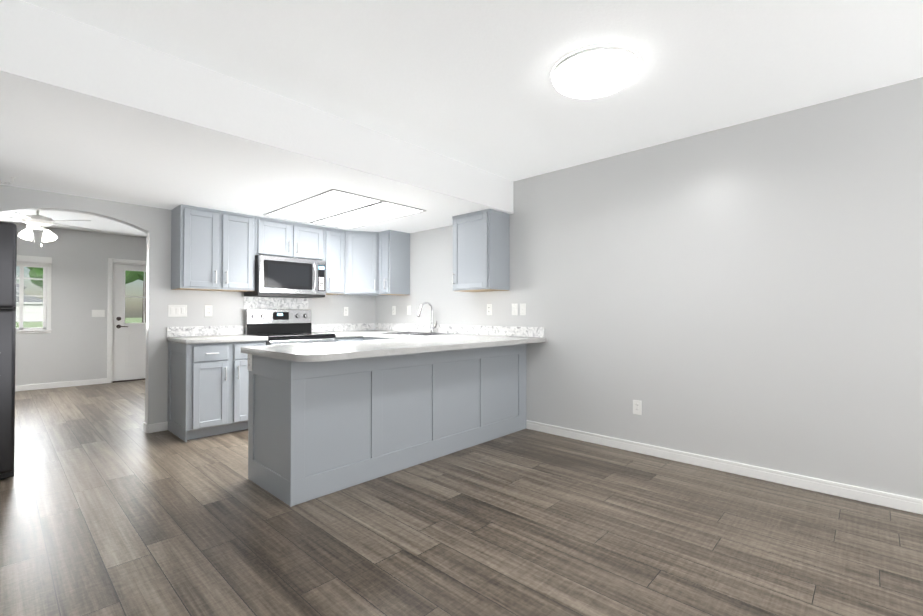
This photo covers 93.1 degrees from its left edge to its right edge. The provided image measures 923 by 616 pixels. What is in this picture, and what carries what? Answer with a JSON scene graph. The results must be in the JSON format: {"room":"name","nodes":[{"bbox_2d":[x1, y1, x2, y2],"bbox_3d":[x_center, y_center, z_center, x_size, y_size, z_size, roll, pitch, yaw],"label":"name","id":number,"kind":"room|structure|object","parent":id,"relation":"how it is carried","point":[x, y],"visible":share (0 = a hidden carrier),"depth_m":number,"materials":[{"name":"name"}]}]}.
{"room":"kitchen","nodes":[
{"label":"kitchen","id":0,"kind":"room"},
{"bbox_2d":[0,185,375,423],"bbox_3d":[-2.791,-0.114,4.532,0.120,2.620,4.470,-1,-1,43],"label":"wall","id":1,"kind":"structure","parent":0,"point":[75,349],"depth_m":6.05,"materials":[{"name":"grey paint"}]},
{"bbox_2d":[16,264,51,333],"bbox_3d":[-6.553,-0.199,6.512,0.143,1.130,0.660,-1,-1,43],"label":"window","id":2,"kind":"structure","parent":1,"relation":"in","point":[46,327],"depth_m":6.67,"materials":[{"name":"white"}]},
{"bbox_2d":[16,255,51,267],"bbox_3d":[-6.493,-0.707,6.460,0.057,0.165,0.640,-1,-1,43],"label":"roller blind","id":3,"kind":"object","parent":2,"relation":"attached to","point":[33,261],"visible":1,"depth_m":6.54,"materials":[{"name":"white fabric"}]},
{"bbox_2d":[15,378,106,391],"bbox_3d":[-6.546,1.173,6.442,0.014,0.085,2.070,-1,-1,43],"label":"baseboard","id":4,"kind":"structure","parent":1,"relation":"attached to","point":[104,380],"depth_m":6.77,"materials":[{"name":"white wood"}]},
{"bbox_2d":[92,310,104,316],"bbox_3d":[-5.918,0.072,7.123,0.010,0.118,0.164,-1,-1,43],"label":"light switch","id":5,"kind":"object","parent":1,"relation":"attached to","point":[98,313],"visible":1,"depth_m":7.12,"materials":[{"name":"white plastic"}]},
{"bbox_2d":[107,258,145,382],"bbox_3d":[-5.535,0.198,7.623,0.184,2.060,1.020,-1,-1,43],"label":"door","id":6,"kind":"structure","parent":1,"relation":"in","point":[126,351],"depth_m":7.38,"materials":[{"name":"white wood"}]},
{"bbox_2d":[143,421,167,432],"bbox_3d":[-2.209,1.161,5.233,0.018,0.085,2.634,-1,-1,43],"label":"baseboard","id":7,"kind":"structure","parent":1,"relation":"attached to","point":[147,428],"depth_m":4.24,"materials":[{"name":"white wood"}]},
{"bbox_2d":[168,305,186,316],"bbox_3d":[-2.844,0.019,4.379,0.010,0.118,0.164,-1,-1,43],"label":"light switch","id":8,"kind":"object","parent":1,"relation":"attached to","point":[177,310],"visible":1,"depth_m":4.38,"materials":[{"name":"white plastic"}]},
{"bbox_2d":[205,305,211,316],"bbox_3d":[-2.652,0.022,4.584,0.009,0.118,0.072,-1,-1,43],"label":"outlet","id":9,"kind":"object","parent":1,"relation":"attached to","point":[208,310],"visible":1,"depth_m":4.58,"materials":[{"name":"white plastic"}]},
{"bbox_2d":[171,204,255,291],"bbox_3d":[-2.514,-0.588,4.466,0.378,0.794,0.685,-1,-1,43],"label":"upper cabinet","id":10,"kind":"object","parent":1,"relation":"attached to","point":[212,250],"visible":1,"depth_m":4.32,"materials":[{"name":"grey paint"}]},
{"bbox_2d":[255,216,323,260],"bbox_3d":[-2.007,-0.771,5.007,0.378,0.416,0.789,-1,-1,43],"label":"upper cabinet","id":11,"kind":"object","parent":1,"relation":"attached to","point":[280,238],"visible":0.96,"depth_m":4.87,"materials":[{"name":"grey paint"}]},
{"bbox_2d":[244,255,325,297],"bbox_3d":[-1.981,-0.349,4.969,0.459,0.424,0.768,-1,-1,43],"label":"microwave","id":12,"kind":"object","parent":11,"relation":"attached to","point":[276,276],"visible":0.98,"depth_m":4.80,"materials":[{"name":"silver metal"}]},
{"bbox_2d":[324,227,344,294],"bbox_3d":[-1.636,-0.578,5.399,0.378,0.794,0.287,-1,-1,43],"label":"upper cabinet","id":13,"kind":"object","parent":1,"relation":"attached to","point":[334,249],"visible":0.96,"depth_m":5.30,"materials":[{"name":"grey paint"}]},
{"bbox_2d":[343,307,347,315],"bbox_3d":[-1.528,0.034,5.780,0.009,0.118,0.072,-1,-1,43],"label":"outlet","id":14,"kind":"object","parent":1,"relation":"attached to","point":[345,311],"visible":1,"depth_m":5.77,"materials":[{"name":"white plastic"}]},
{"bbox_2d":[341,230,391,295],"bbox_3d":[-1.242,-0.577,5.699,0.542,0.790,0.683,-1,-1,43],"label":"upper cabinet","id":15,"kind":"object","parent":1,"relation":"attached to","point":[361,263],"visible":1,"depth_m":5.47,"materials":[{"name":"grey paint"}]},
{"bbox_2d":[0,380,922,615],"bbox_3d":[-1.842,1.217,3.638,11.010,0.060,4.885,-1,-1,43],"label":"floor","id":16,"kind":"structure","parent":0,"point":[109,506],"depth_m":2.26,"materials":[{"name":"brown wood"}]},
{"bbox_2d":[0,222,16,479],"bbox_3d":[-3.578,0.295,2.948,0.838,1.770,0.788,-1,-1,43],"label":"fridge","id":17,"kind":"object","parent":16,"relation":"on","point":[8,245],"visible":1,"depth_m":2.96,"materials":[{"name":"black metal"}]},
{"bbox_2d":[167,341,265,441],"bbox_3d":[-2.416,0.757,4.346,0.666,0.874,0.708,-1,-1,43],"label":"base cabinet","id":18,"kind":"object","parent":16,"relation":"on","point":[208,387],"visible":0.69,"depth_m":4.09,"materials":[{"name":"grey paint"}]},
{"bbox_2d":[244,309,335,345],"bbox_3d":[-1.886,0.602,4.865,0.710,1.195,0.760,-1,-1,43],"label":"range","id":19,"kind":"object","parent":16,"relation":"on","point":[280,327],"visible":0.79,"depth_m":4.92,"materials":[{"name":"silver metal"}]},
{"bbox_2d":[248,355,363,506],"bbox_3d":[-1.092,0.744,3.002,0.661,0.874,0.481,-1,-1,43],"label":"base cabinet","id":20,"kind":"object","parent":16,"relation":"on","point":[319,429],"depth_m":2.79,"materials":[{"name":"grey paint"}]},
{"bbox_2d":[248,354,251,370],"bbox_3d":[-1.463,0.369,3.019,0.072,0.118,0.009,-1,-1,43],"label":"outlet","id":21,"kind":"object","parent":20,"relation":"attached to","point":[249,362],"visible":0.96,"depth_m":3.01,"materials":[{"name":"white plastic"}]},
{"bbox_2d":[167,297,545,361],"bbox_3d":[-1.046,0.088,4.268,2.778,0.460,2.488,-1,-1,43],"label":"countertop","id":22,"kind":"structure","parent":20,"relation":"on","point":[468,336],"depth_m":4.26,"materials":[{"name":"stone"}]},
{"bbox_2d":[381,332,456,335],"bbox_3d":[-0.510,0.380,5.056,0.840,0.196,0.555,-1,-1,43],"label":"sink","id":23,"kind":"object","parent":22,"relation":"in","point":[417,333],"visible":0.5,"depth_m":5.11,"materials":[{"name":"silver metal"}]},
{"bbox_2d":[417,302,436,332],"bbox_3d":[-0.404,0.099,5.141,0.107,0.366,0.269,-1,-1,43],"label":"faucet","id":24,"kind":"object","parent":22,"relation":"on","point":[432,324],"visible":0.98,"depth_m":5.20,"materials":[{"name":"silver metal"}]},
{"bbox_2d":[336,336,362,341],"bbox_3d":[-1.514,0.767,5.306,0.666,0.874,0.383,-1,-1,43],"label":"base cabinet","id":25,"kind":"object","parent":16,"relation":"on","point":[341,339],"visible":0.02,"depth_m":5.11,"materials":[{"name":"grey paint"}]},
{"bbox_2d":[363,336,395,339],"bbox_3d":[-1.133,0.770,5.620,0.790,0.874,0.627,-1,-1,43],"label":"base cabinet","id":26,"kind":"object","parent":16,"relation":"on","point":[371,338],"depth_m":5.21,"materials":[{"name":"grey paint"}]},
{"bbox_2d":[364,354,411,481],"bbox_3d":[-0.775,0.747,3.340,0.661,0.874,0.445,-1,-1,43],"label":"panel","id":27,"kind":"object","parent":16,"relation":"on","point":[387,379],"depth_m":3.13,"materials":[{"name":"grey paint"}]},
{"bbox_2d":[412,350,455,465],"bbox_3d":[-0.470,0.750,3.664,0.661,0.874,0.445,-1,-1,43],"label":"base cabinet","id":28,"kind":"object","parent":16,"relation":"on","point":[433,373],"depth_m":3.45,"materials":[{"name":"grey paint"}]},
{"bbox_2d":[456,347,487,451],"bbox_3d":[-0.165,0.754,3.989,0.661,0.874,0.446,-1,-1,43],"label":"base cabinet","id":29,"kind":"object","parent":16,"relation":"on","point":[472,363],"depth_m":3.79,"materials":[{"name":"grey paint"}]},
{"bbox_2d":[488,344,525,440],"bbox_3d":[0.170,0.757,4.345,0.661,0.874,0.703,-1,-1,43],"label":"base cabinet","id":30,"kind":"object","parent":16,"relation":"on","point":[506,363],"depth_m":4.15,"materials":[{"name":"grey paint"}]},
{"bbox_2d":[0,0,922,236],"bbox_3d":[-1.787,-1.213,3.611,10.860,0.440,4.485,-1,-1,43],"label":"ceiling","id":31,"kind":"structure","parent":0,"point":[441,112],"depth_m":2.48,"materials":[{"name":"white paint"}]},
{"bbox_2d":[0,210,99,245],"bbox_3d":[-5.153,-1.012,5.307,1.221,0.505,1.270,-1,-1,43],"label":"ceiling fan","id":32,"kind":"object","parent":31,"relation":"hanging from","point":[36,222],"visible":0.9,"depth_m":5.20,"materials":[{"name":"white"}]},
{"bbox_2d":[264,189,425,228],"bbox_3d":[-1.207,-0.979,4.460,1.376,0.008,1.036,-1,-1,43],"label":"ceiling light panel","id":33,"kind":"object","parent":31,"relation":"attached to","point":[339,208],"visible":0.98,"depth_m":4.35,"materials":[{"name":"white plastic"}]},
{"bbox_2d":[551,45,639,98],"bbox_3d":[0.748,-1.287,2.454,0.476,0.093,0.476,-1,-1,43],"label":"dome ceiling light","id":34,"kind":"object","parent":31,"relation":"attached to","point":[595,72],"visible":1,"depth_m":2.34,"materials":[{"name":"white plastic"}]},
{"bbox_2d":[376,77,922,499],"bbox_3d":[-0.254,-0.106,5.340,11.010,2.620,0.150,-1,-1,43],"label":"wall","id":35,"kind":"structure","parent":0,"point":[748,293],"depth_m":3.13,"materials":[{"name":"grey paint"}]},
{"bbox_2d":[392,306,395,314],"bbox_3d":[-0.903,0.022,5.838,0.072,0.118,0.009,-1,-1,43],"label":"electrical outlet","id":36,"kind":"object","parent":35,"relation":"attached to","point":[393,310],"visible":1,"depth_m":5.83,"materials":[{"name":"white plastic"}]},
{"bbox_2d":[379,230,409,294],"bbox_3d":[-0.874,-0.576,5.561,0.226,0.794,0.378,-1,-1,43],"label":"upper cabinet","id":37,"kind":"object","parent":35,"relation":"attached to","point":[394,262],"visible":1,"depth_m":5.47,"materials":[{"name":"grey paint"}]},
{"bbox_2d":[407,306,410,314],"bbox_3d":[-0.678,0.017,5.626,0.072,0.118,0.010,-1,-1,43],"label":"light switch","id":38,"kind":"object","parent":35,"relation":"attached to","point":[408,310],"visible":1,"depth_m":5.62,"materials":[{"name":"white plastic"}]},
{"bbox_2d":[452,209,509,291],"bbox_3d":[0.182,-0.586,4.569,0.510,0.794,0.378,-1,-1,43],"label":"upper cabinet","id":39,"kind":"object","parent":35,"relation":"attached to","point":[481,255],"visible":1,"depth_m":4.43,"materials":[{"name":"grey paint"}]},
{"bbox_2d":[487,304,491,314],"bbox_3d":[0.299,0.008,4.709,0.072,0.118,0.009,-1,-1,43],"label":"electrical outlet","id":40,"kind":"object","parent":35,"relation":"attached to","point":[489,309],"visible":1,"depth_m":4.70,"materials":[{"name":"white plastic"}]},
{"bbox_2d":[512,304,516,314],"bbox_3d":[0.543,0.005,4.479,0.072,0.118,0.010,-1,-1,43],"label":"light switch","id":41,"kind":"object","parent":35,"relation":"attached to","point":[514,309],"visible":1,"depth_m":4.48,"materials":[{"name":"white plastic"}]},
{"bbox_2d":[520,303,525,314],"bbox_3d":[0.617,0.005,4.408,0.072,0.118,0.012,-1,-1,43],"label":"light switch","id":42,"kind":"object","parent":35,"relation":"attached to","point":[522,309],"visible":1,"depth_m":4.40,"materials":[{"name":"white plastic"}]},
{"bbox_2d":[633,400,641,414],"bbox_3d":[1.452,0.815,3.616,0.072,0.118,0.009,-1,-1,43],"label":"outlet","id":43,"kind":"object","parent":35,"relation":"attached to","point":[637,407],"visible":1,"depth_m":3.61,"materials":[{"name":"white plastic"}]},
{"bbox_2d":[526,420,922,514],"bbox_3d":[2.174,1.137,2.931,4.188,0.085,0.014,-1,-1,43],"label":"baseboard","id":44,"kind":"structure","parent":35,"relation":"attached to","point":[890,500],"depth_m":3.06,"materials":[{"name":"white wood"}]},
{"label":"outside","id":45,"kind":"structure","parent":0,"visible":0},
{"bbox_2d":[16,318,141,327],"bbox_3d":[-61.678,1.935,57.956,150.580,0.110,160.000,-1,-1,43],"label":"ground","id":46,"kind":"structure","parent":45,"point":[35,324],"depth_m":62.27,"materials":[{"name":"green"}]},
{"bbox_2d":[16,283,42,321],"bbox_3d":[-74.584,-2.068,69.439,16.900,8.150,13.800,-1,-1,43],"label":"house","id":47,"kind":"structure","parent":46,"relation":"on","point":[37,317],"depth_m":66.91,"materials":[{"name":"grey"}]},
{"bbox_2d":[27,267,145,322],"bbox_3d":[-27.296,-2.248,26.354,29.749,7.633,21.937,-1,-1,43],"label":"tree","id":48,"kind":"object","parent":46,"relation":"on","point":[128,276],"depth_m":19.96,"materials":[{"name":"green plant"}]}
]}

